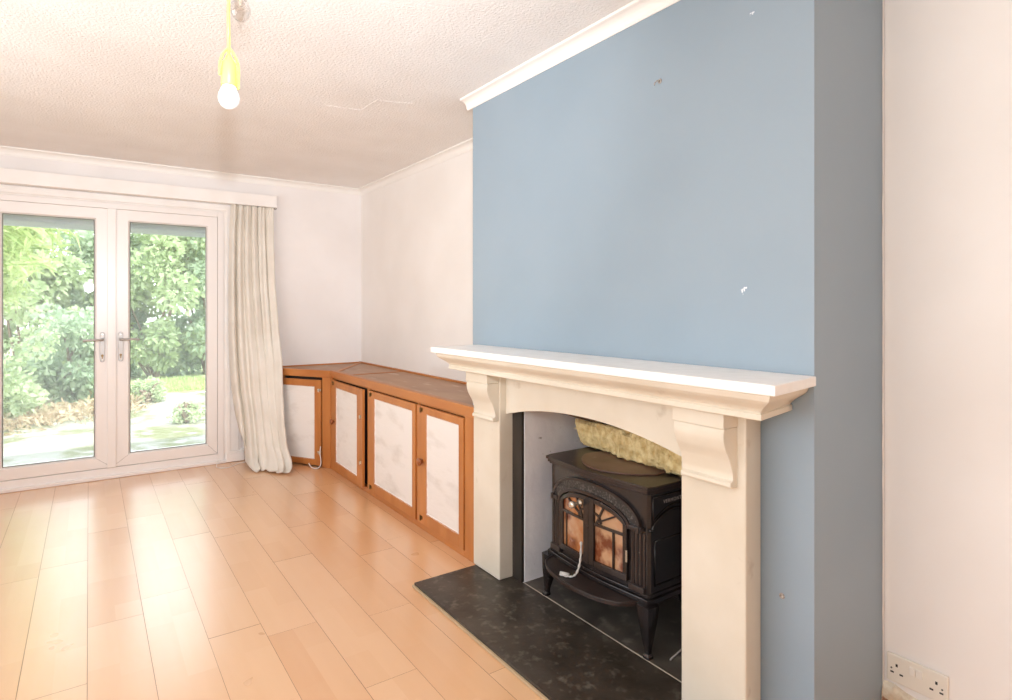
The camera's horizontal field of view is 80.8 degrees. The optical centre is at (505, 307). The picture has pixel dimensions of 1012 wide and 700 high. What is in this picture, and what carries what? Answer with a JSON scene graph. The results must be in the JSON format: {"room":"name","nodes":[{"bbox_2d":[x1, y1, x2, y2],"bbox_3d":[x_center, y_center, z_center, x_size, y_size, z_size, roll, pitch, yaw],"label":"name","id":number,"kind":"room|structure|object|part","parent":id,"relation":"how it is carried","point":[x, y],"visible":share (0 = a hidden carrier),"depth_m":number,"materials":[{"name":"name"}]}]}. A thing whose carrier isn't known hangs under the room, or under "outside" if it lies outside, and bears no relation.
{"room":"living room","nodes":[
{"label":"living room","id":0,"kind":"room"},
{"bbox_2d":[4,347,82,408],"bbox_3d":[-14.367,1.395,12.641,9.000,0.001,22.800,0,0,-35],"label":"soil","id":1,"kind":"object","parent":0,"point":[10,354],"depth_m":8.96,"materials":[{"name":"brown soil"}]},
{"bbox_2d":[3,230,36,298],"bbox_3d":[-5.722,-0.233,6.441,1.802,3.226,1.439,0,0,-35],"label":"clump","id":2,"kind":"object","parent":1,"relation":"on","point":[13,230],"visible":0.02,"depth_m":6.72,"materials":[{"name":"green plant"}]},
{"bbox_2d":[3,232,57,314],"bbox_3d":[-6.354,-0.116,7.552,1.172,2.993,1.541,0,0,37],"label":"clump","id":3,"kind":"object","parent":1,"relation":"on","point":[48,232],"visible":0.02,"depth_m":7.67,"materials":[{"name":"green plant"}]},
{"bbox_2d":[3,320,60,417],"bbox_3d":[-6.477,0.822,7.365,1.548,1.321,1.472,0,0,-35],"label":"shrub","id":4,"kind":"object","parent":1,"relation":"on","point":[14,396],"visible":0.85,"depth_m":7.44,"materials":[{"name":"green plant"}]},
{"bbox_2d":[3,229,82,322],"bbox_3d":[-11.460,-1.199,13.392,4.021,5.183,3.347,0,0,-35],"label":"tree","id":5,"kind":"object","parent":1,"relation":"on","point":[10,320],"visible":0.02,"depth_m":13.17,"materials":[{"name":"green plant"}]},
{"bbox_2d":[3,232,92,388],"bbox_3d":[-8.311,-0.043,10.322,1.959,3.178,1.997,0,0,24],"label":"shrub","id":6,"kind":"object","parent":1,"relation":"on","point":[63,280],"visible":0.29,"depth_m":10.35,"materials":[{"name":"green plant"}]},
{"bbox_3d":[-8.539,0.116,10.317,0.951,2.576,0.923,0,0,-35],"label":"stem","id":7,"kind":"part","parent":6,"relation":"part of","materials":[{"name":"green plant"}]},
{"bbox_2d":[3,302,93,403],"bbox_3d":[-6.539,0.699,8.797,1.292,1.588,1.393,0,0,4],"label":"shrub","id":8,"kind":"object","parent":1,"relation":"on","point":[70,383],"visible":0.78,"depth_m":8.62,"materials":[{"name":"green plant"}]},
{"bbox_3d":[-6.525,0.847,8.687,0.655,1.107,0.796,0,0,19],"label":"stem","id":9,"kind":"part","parent":8,"relation":"part of","materials":[{"name":"green plant"}]},
{"bbox_2d":[3,390,157,435],"bbox_3d":[-5.967,1.336,6.876,2.061,0.385,5.143,0,0,18],"label":"leaf litter","id":10,"kind":"object","parent":1,"relation":"on","point":[52,413],"visible":0.62,"depth_m":7.36,"materials":[{"name":"beige plant"}]},
{"bbox_2d":[3,392,204,465],"bbox_3d":[-4.831,1.400,6.884,18.000,0.001,5.580,0,0,-35],"label":"patio","id":11,"kind":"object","parent":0,"point":[149,427],"visible":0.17,"depth_m":6.47,"materials":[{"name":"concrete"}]},
{"bbox_2d":[3,225,89,313],"bbox_3d":[-4.895,-0.133,5.791,1.630,3.025,1.435,0,0,-35],"label":"tree","id":12,"kind":"object","parent":11,"relation":"on","point":[10,251],"visible":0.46,"depth_m":5.82,"materials":[{"name":"green plant"}]},
{"bbox_2d":[131,375,168,402],"bbox_3d":[-5.298,1.229,8.826,0.526,0.447,0.518,0,0,10],"label":"shrub","id":13,"kind":"object","parent":11,"relation":"on","point":[149,388],"visible":0.9,"depth_m":8.78,"materials":[{"name":"green plant"}]},
{"bbox_3d":[-5.303,1.260,8.832,0.368,0.285,0.298,0,0,-35],"label":"stem","id":14,"kind":"part","parent":13,"relation":"part of","materials":[{"name":"green plant"}]},
{"bbox_2d":[165,400,204,423],"bbox_3d":[-3.905,1.277,7.271,0.415,0.308,0.396,0,0,4],"label":"shrub","id":15,"kind":"object","parent":11,"relation":"on","point":[184,412],"visible":0.99,"depth_m":7.23,"materials":[{"name":"green plant"}]},
{"bbox_3d":[-3.936,1.277,7.268,0.283,0.248,0.212,0,0,-14],"label":"stem","id":16,"kind":"part","parent":15,"relation":"part of","materials":[{"name":"green plant"}]},
{"bbox_2d":[88,342,204,395],"bbox_3d":[-7.914,1.390,18.940,9.200,0.001,19.900,0,0,-35],"label":"lawn","id":17,"kind":"structure","parent":0,"point":[143,376],"depth_m":11.88,"materials":[{"name":"green plant"}]},
{"bbox_2d":[27,229,149,377],"bbox_3d":[-8.041,-0.143,11.601,2.114,3.392,2.070,0,0,-35],"label":"shrub","id":18,"kind":"object","parent":17,"relation":"on","point":[86,253],"visible":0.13,"depth_m":11.49,"materials":[{"name":"green plant"}]},
{"bbox_2d":[71,233,204,377],"bbox_3d":[-6.996,-0.222,11.802,2.372,3.473,2.057,0,0,-11],"label":"shrub","id":19,"kind":"object","parent":17,"relation":"on","point":[174,277],"visible":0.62,"depth_m":11.38,"materials":[{"name":"green plant"}]},
{"bbox_3d":[-7.009,0.031,11.667,1.112,2.729,1.161,0,0,25],"label":"stem","id":20,"kind":"part","parent":19,"relation":"part of","materials":[{"name":"green plant"}]},
{"bbox_2d":[138,256,201,323],"bbox_3d":[-8.255,-1.447,16.265,3.171,5.673,2.740,0,0,-9],"label":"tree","id":21,"kind":"object","parent":17,"relation":"on","point":[198,307],"visible":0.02,"depth_m":15.55,"materials":[{"name":"green plant"}]},
{"bbox_2d":[148,235,204,375],"bbox_3d":[-6.339,-0.468,12.569,1.824,4.027,2.248,0,0,5],"label":"shrub","id":22,"kind":"object","parent":17,"relation":"on","point":[196,360],"visible":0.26,"depth_m":12.07,"materials":[{"name":"green plant"}]},
{"bbox_3d":[-6.386,-0.402,12.625,0.879,3.606,1.310,0,0,4],"label":"stem","id":23,"kind":"part","parent":22,"relation":"part of","materials":[{"name":"green plant"}]},
{"bbox_2d":[155,375,204,391],"bbox_3d":[-5.080,1.322,11.029,2.571,0.135,1.832,0,0,-35],"label":"grass","id":24,"kind":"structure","parent":17,"relation":"on","point":[194,383],"depth_m":10.32,"materials":[{"name":"green plant"}]},
{"bbox_2d":[0,155,360,447],"bbox_3d":[-2.899,0.180,4.707,3.560,2.600,0.250,0,0,-35],"label":"wall","id":25,"kind":"structure","parent":0,"point":[317,234],"depth_m":5.35,"materials":[{"name":"white paint"}]},
{"bbox_2d":[0,200,106,480],"bbox_3d":[-3.271,0.226,4.269,0.732,1.944,0.134,0,0,-35],"label":"door","id":26,"kind":"structure","parent":25,"relation":"in","point":[99,215],"depth_m":4.42,"materials":[{"name":"white plastic"}]},
{"bbox_3d":[-3.041,0.237,4.382,0.130,0.023,0.055,0,0,-35],"label":"lever","id":27,"kind":"part","parent":26,"relation":"part of","materials":[{"name":"silver metal"}]},
{"bbox_3d":[-3.016,0.292,4.440,0.031,0.225,0.011,0,0,-35],"label":"handle","id":28,"kind":"part","parent":26,"relation":"part of","materials":[{"name":"silver metal"}]},
{"bbox_2d":[3,214,204,237],"bbox_3d":[-3.227,-0.805,4.861,6.700,0.329,0.375,0,0,-35],"label":"trim","id":29,"kind":"structure","parent":25,"relation":"attached to","point":[8,220],"depth_m":4.67,"materials":[{"name":"white"}]},
{"bbox_2d":[0,194,223,467],"bbox_3d":[-2.998,0.245,4.495,1.575,2.070,0.096,0,0,-35],"label":"door frame","id":30,"kind":"structure","parent":25,"relation":"attached to","point":[220,216],"depth_m":4.47,"materials":[{"name":"white plastic"}]},
{"bbox_2d":[0,454,225,493],"bbox_3d":[-3.004,1.242,4.516,1.590,0.077,0.155,0,0,-35],"label":"door sill","id":31,"kind":"structure","parent":25,"relation":"attached to","point":[8,486],"depth_m":4.45,"materials":[{"name":"white plastic"}]},
{"bbox_2d":[0,185,240,459],"bbox_3d":[-2.987,0.212,4.474,1.850,2.135,0.028,0,0,-35],"label":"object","id":32,"kind":"structure","parent":25,"relation":"attached to","point":[232,435],"depth_m":4.88,"materials":[{"name":"white paint"}]},
{"bbox_2d":[0,168,276,208],"bbox_3d":[-3.124,-0.909,4.339,2.766,0.098,0.092,0,0,-35],"label":"curtain rail","id":33,"kind":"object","parent":25,"relation":"attached to","point":[8,176],"depth_m":4.49,"materials":[{"name":"white paint"}]},
{"bbox_2d":[116,209,216,465],"bbox_3d":[-2.673,0.226,4.688,0.722,1.944,0.134,0,0,-35],"label":"door","id":34,"kind":"structure","parent":25,"relation":"in","point":[124,218],"depth_m":4.60,"materials":[{"name":"white plastic"}]},
{"bbox_3d":[-2.921,0.292,4.506,0.031,0.225,0.011,0,0,-35],"label":"handle","id":35,"kind":"part","parent":34,"relation":"part of","materials":[{"name":"silver metal"}]},
{"bbox_3d":[-2.858,0.237,4.510,0.130,0.023,0.055,0,0,-35],"label":"lever","id":36,"kind":"part","parent":34,"relation":"part of","materials":[{"name":"silver metal"}]},
{"bbox_2d":[0,145,360,195],"bbox_3d":[-2.812,-1.091,4.583,3.560,0.055,0.052,0,0,-35],"label":"trim","id":37,"kind":"structure","parent":25,"relation":"attached to","point":[4,150],"depth_m":4.68,"materials":[{"name":"white paint"}]},
{"bbox_2d":[226,450,243,461],"bbox_3d":[-2.259,1.235,4.957,0.136,0.086,0.015,0,0,-35],"label":"trim","id":38,"kind":"structure","parent":25,"relation":"attached to","point":[231,456],"depth_m":4.95,"materials":[{"name":"white paint"}]},
{"bbox_2d":[228,204,291,472],"bbox_3d":[-1.958,0.207,4.764,0.387,2.136,0.674,0,0,-35],"label":"curtain","id":39,"kind":"object","parent":25,"relation":"hanging from","point":[255,354],"visible":1,"depth_m":4.89,"materials":[{"name":"beige fabric"}]},
{"bbox_2d":[0,459,542,699],"bbox_3d":[-0.722,1.283,1.688,3.829,0.006,7.393,0,0,-35],"label":"floor","id":40,"kind":"structure","parent":0,"point":[209,582],"depth_m":2.63,"materials":[{"name":"brown wood"}]},
{"bbox_2d":[283,361,473,562],"bbox_3d":[-0.868,0.888,4.209,0.802,0.783,2.894,0,0,-35],"label":"base cabinet","id":41,"kind":"object","parent":40,"relation":"on","point":[405,438],"visible":0.94,"depth_m":3.82,"materials":[{"name":"orange wood"}]},
{"bbox_3d":[-1.700,0.927,4.872,0.350,0.593,0.015,0,0,24],"label":"door panel","id":42,"kind":"part","parent":41,"relation":"part of","materials":[{"name":"white paint"}]},
{"bbox_3d":[-1.677,0.924,4.865,0.231,0.688,0.370,0,0,-35],"label":"door","id":43,"kind":"part","parent":41,"relation":"part of","materials":[{"name":"orange wood"}]},
{"bbox_3d":[-1.628,0.529,4.854,0.524,0.057,0.037,0,0,24],"label":"rail","id":44,"kind":"part","parent":41,"relation":"part of","materials":[{"name":"orange wood"}]},
{"bbox_3d":[-1.430,0.919,4.769,0.084,0.722,0.035,0,0,24],"label":"frame post","id":45,"kind":"part","parent":41,"relation":"part of","materials":[{"name":"orange wood"}]},
{"bbox_3d":[-1.183,0.906,4.418,0.015,0.584,0.480,0,0,-33],"label":"door panel","id":46,"kind":"part","parent":41,"relation":"part of","materials":[{"name":"white paint"}]},
{"bbox_3d":[-1.183,0.906,4.421,0.038,0.676,0.700,0,0,-35],"label":"door","id":47,"kind":"part","parent":41,"relation":"part of","materials":[{"name":"orange wood"}]},
{"bbox_3d":[-0.943,0.915,4.130,0.024,0.729,0.045,0,0,-35],"label":"frame post","id":48,"kind":"part","parent":41,"relation":"part of","materials":[{"name":"orange wood"}]},
{"bbox_3d":[-0.736,0.905,3.801,0.018,0.678,0.725,0,0,-35],"label":"door","id":49,"kind":"part","parent":41,"relation":"part of","materials":[{"name":"orange wood"}]},
{"bbox_3d":[-0.717,0.897,3.770,0.015,0.581,0.578,0,0,-35],"label":"door panel","id":50,"kind":"part","parent":41,"relation":"part of","materials":[{"name":"white paint"}]},
{"bbox_3d":[-0.783,0.916,3.891,0.032,0.728,2.034,0,0,-35],"label":"rail","id":51,"kind":"part","parent":41,"relation":"part of","materials":[{"name":"orange wood"}]},
{"bbox_3d":[-0.759,0.524,3.851,0.039,0.054,2.183,0,0,-35],"label":"rail","id":52,"kind":"part","parent":41,"relation":"part of","materials":[{"name":"orange wood"}]},
{"bbox_3d":[-0.496,0.883,3.415,0.033,0.048,0.048,0,0,-35],"label":"knob","id":53,"kind":"part","parent":41,"relation":"part of","materials":[{"name":"brown wood"}]},
{"bbox_3d":[-0.362,0.905,3.269,0.018,0.678,0.524,0,0,-35],"label":"door","id":54,"kind":"part","parent":41,"relation":"part of","materials":[{"name":"orange wood"}]},
{"bbox_3d":[-0.344,0.891,3.239,0.015,0.578,0.367,0,0,-35],"label":"door panel","id":55,"kind":"part","parent":41,"relation":"part of","materials":[{"name":"white paint"}]},
{"bbox_3d":[-0.163,0.915,3.010,0.034,0.729,0.121,0,0,-35],"label":"frame post","id":56,"kind":"part","parent":41,"relation":"part of","materials":[{"name":"orange wood"}]},
{"bbox_2d":[412,565,681,699],"bbox_3d":[0.352,1.269,2.369,0.871,0.020,1.484,0,0,-35],"label":"hearth","id":57,"kind":"object","parent":40,"relation":"on","point":[565,644],"visible":0.63,"depth_m":2.29,"materials":[{"name":"black stone"}]},
{"bbox_2d":[542,447,681,660],"bbox_3d":[0.417,0.951,2.431,0.448,0.618,0.630,0,0,-35],"label":"wood stove","id":58,"kind":"object","parent":57,"relation":"on","point":[617,522],"visible":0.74,"depth_m":2.27,"materials":[{"name":"black metal"}]},
{"bbox_3d":[0.198,1.168,2.611,0.065,0.184,0.065,0,0,-35],"label":"leg","id":59,"kind":"part","parent":58,"relation":"part of","materials":[{"name":"black metal"}]},
{"bbox_3d":[0.288,0.884,2.450,0.006,0.239,0.178,0,0,-31],"label":"glass pane","id":60,"kind":"part","parent":58,"relation":"part of","materials":[{"name":"orange glass"}]},
{"bbox_3d":[0.282,0.886,2.451,0.018,0.267,0.193,0,0,-31],"label":"stove door","id":61,"kind":"part","parent":58,"relation":"part of","materials":[{"name":"black metal"}]},
{"bbox_3d":[0.279,0.790,2.395,0.053,0.030,0.030,0,0,-35],"label":"latch knob","id":62,"kind":"part","parent":58,"relation":"part of","materials":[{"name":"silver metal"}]},
{"bbox_3d":[0.342,0.757,2.375,0.038,0.130,0.494,0,0,-35],"label":"arch moulding","id":63,"kind":"part","parent":58,"relation":"part of","materials":[{"name":"brown metal"}]},
{"bbox_3d":[0.393,0.886,2.293,0.018,0.267,0.193,0,0,-39],"label":"stove door","id":64,"kind":"part","parent":58,"relation":"part of","materials":[{"name":"black metal"}]},
{"bbox_3d":[0.394,0.884,2.300,0.006,0.239,0.178,0,0,-39],"label":"glass pane","id":65,"kind":"part","parent":58,"relation":"part of","materials":[{"name":"orange glass"}]},
{"bbox_3d":[0.454,0.663,2.454,0.321,0.033,0.600,0,0,-35],"label":"plate","id":66,"kind":"part","parent":58,"relation":"part of","materials":[{"name":"brown metal"}]},
{"bbox_3d":[0.463,0.644,2.457,0.270,0.005,0.400,0,0,-35],"label":"griddle lid","id":67,"kind":"part","parent":58,"relation":"part of","materials":[{"name":"black metal"}]},
{"bbox_2d":[574,418,681,475],"bbox_3d":[0.613,0.568,2.496,0.248,0.144,0.872,0,0,-32],"label":"mineral wool","id":68,"kind":"object","parent":58,"relation":"on","point":[627,445],"visible":0.5,"depth_m":2.49,"materials":[{"name":"yellow fabric"}]},
{"bbox_3d":[0.515,1.168,2.160,0.065,0.184,0.065,0,0,-35],"label":"leg","id":69,"kind":"part","parent":58,"relation":"part of","materials":[{"name":"black metal"}]},
{"bbox_3d":[0.625,0.856,2.230,0.256,0.329,0.012,0,0,-35],"label":"moulding","id":70,"kind":"part","parent":58,"relation":"part of","materials":[{"name":"black metal"}]},
{"bbox_2d":[431,345,815,699],"bbox_3d":[0.262,0.726,2.292,0.286,1.067,1.810,0,0,-35],"label":"fireplace surround","id":71,"kind":"object","parent":57,"relation":"on","point":[710,417],"visible":1,"depth_m":1.85,"materials":[{"name":"beige paint"}]},
{"bbox_3d":[-0.045,0.779,2.871,0.124,0.960,0.228,0,0,-35],"label":"leg","id":72,"kind":"part","parent":71,"relation":"part of","materials":[{"name":"beige paint"}]},
{"bbox_3d":[0.269,0.259,2.296,0.268,0.078,1.761,0,0,-35],"label":"cornice","id":73,"kind":"part","parent":71,"relation":"part of","materials":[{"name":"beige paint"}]},
{"bbox_2d":[431,345,815,396],"bbox_3d":[0.262,0.206,2.291,0.285,0.028,1.810,0,0,-35],"label":"mantel shelf","id":74,"kind":"object","parent":71,"relation":"attached to","point":[707,379],"depth_m":1.89,"materials":[{"name":"white stone"}]},
{"bbox_3d":[0.676,0.779,1.843,0.124,0.960,0.229,0,0,-35],"label":"leg","id":75,"kind":"part","parent":71,"relation":"part of","materials":[{"name":"beige paint"}]},
{"bbox_2d":[670,648,681,660],"bbox_3d":[0.675,1.253,2.215,0.007,0.013,0.255,0,0,44],"label":"rod","id":76,"kind":"object","parent":57,"relation":"on","point":[680,650],"visible":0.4,"depth_m":2.15,"materials":[{"name":"beige metal"}]},
{"bbox_2d":[0,0,633,187],"bbox_3d":[-0.770,-1.194,1.672,3.800,0.152,7.663,0,0,-35],"label":"ceiling","id":77,"kind":"structure","parent":0,"point":[345,93],"depth_m":2.86,"materials":[{"name":"paint"}]},
{"bbox_2d":[218,0,239,109],"bbox_3d":[-0.816,-0.852,1.749,0.060,0.534,0.060,0,0,-35],"label":"bulb","id":78,"kind":"object","parent":77,"relation":"hanging from","point":[228,96],"visible":1,"depth_m":1.74,"materials":[{"name":"white"}]},
{"bbox_3d":[-0.816,-0.623,1.749,0.060,0.076,0.060,0,0,-35],"label":"bulb","id":79,"kind":"part","parent":78,"relation":"part of","materials":[{"name":"white glass"}]},
{"bbox_2d":[230,0,250,21],"bbox_3d":[-0.825,-1.005,1.846,0.080,0.228,0.080,0,0,-35],"label":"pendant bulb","id":80,"kind":"object","parent":77,"relation":"hanging from","point":[240,1],"visible":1,"depth_m":1.84,"materials":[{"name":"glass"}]},
{"bbox_2d":[473,0,882,699],"bbox_3d":[0.510,0.081,2.537,0.469,2.399,1.822,0,0,-35],"label":"wall","id":81,"kind":"structure","parent":0,"point":[725,211],"depth_m":1.90,"materials":[{"name":"blue paint"}]},
{"bbox_2d":[460,0,679,110],"bbox_3d":[0.325,-1.091,2.408,0.052,0.055,1.922,0,0,-35],"label":"crown molding","id":82,"kind":"structure","parent":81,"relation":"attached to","point":[636,11],"depth_m":2.49,"materials":[{"name":"white paint"}]},
{"bbox_2d":[882,0,883,685],"bbox_3d":[1.217,0.110,1.919,0.013,2.340,0.001,0,0,-35],"label":"paint","id":83,"kind":"object","parent":81,"relation":"attached to","point":[882,0],"visible":1,"depth_m":1.92,"materials":[{"name":"white paint"}]},
{"bbox_2d":[361,0,1011,699],"bbox_3d":[0.730,0.105,2.737,0.120,2.450,7.643,0,0,-35],"label":"wall","id":84,"kind":"structure","parent":0,"point":[948,63],"depth_m":1.80,"materials":[{"name":"white paint"}]},
{"bbox_2d":[358,137,472,195],"bbox_3d":[-0.617,-1.091,4.507,0.052,0.055,2.698,0,0,-35],"label":"trim","id":85,"kind":"structure","parent":84,"relation":"attached to","point":[465,146],"depth_m":4.56,"materials":[{"name":"white paint"}]},
{"bbox_2d":[881,680,917,699],"bbox_3d":[1.723,1.242,1.191,0.032,0.077,1.771,0,0,-35],"label":"baseboard","id":86,"kind":"structure","parent":84,"relation":"attached to","point":[890,691],"depth_m":1.89,"materials":[{"name":"paint"}]},
{"bbox_2d":[887,651,948,699],"bbox_3d":[1.274,1.147,1.845,0.014,0.089,0.168,0,0,-35],"label":"wall socket","id":87,"kind":"object","parent":84,"relation":"attached to","point":[932,684],"visible":1,"depth_m":1.84,"materials":[{"name":"beige plastic"}]},
{"bbox_2d":[909,667,914,676],"bbox_3d":[1.265,1.133,1.850,0.004,0.025,0.017,0,0,-35],"label":"rocker switch","id":88,"kind":"object","parent":87,"relation":"attached to","point":[911,669],"depth_m":1.85,"materials":[{"name":"beige plastic"}]},
{"bbox_2d":[916,670,921,679],"bbox_3d":[1.276,1.133,1.834,0.004,0.025,0.017,0,0,-35],"label":"rocker switch","id":89,"kind":"object","parent":87,"relation":"attached to","point":[918,672],"depth_m":1.83,"materials":[{"name":"beige plastic"}]}
]}

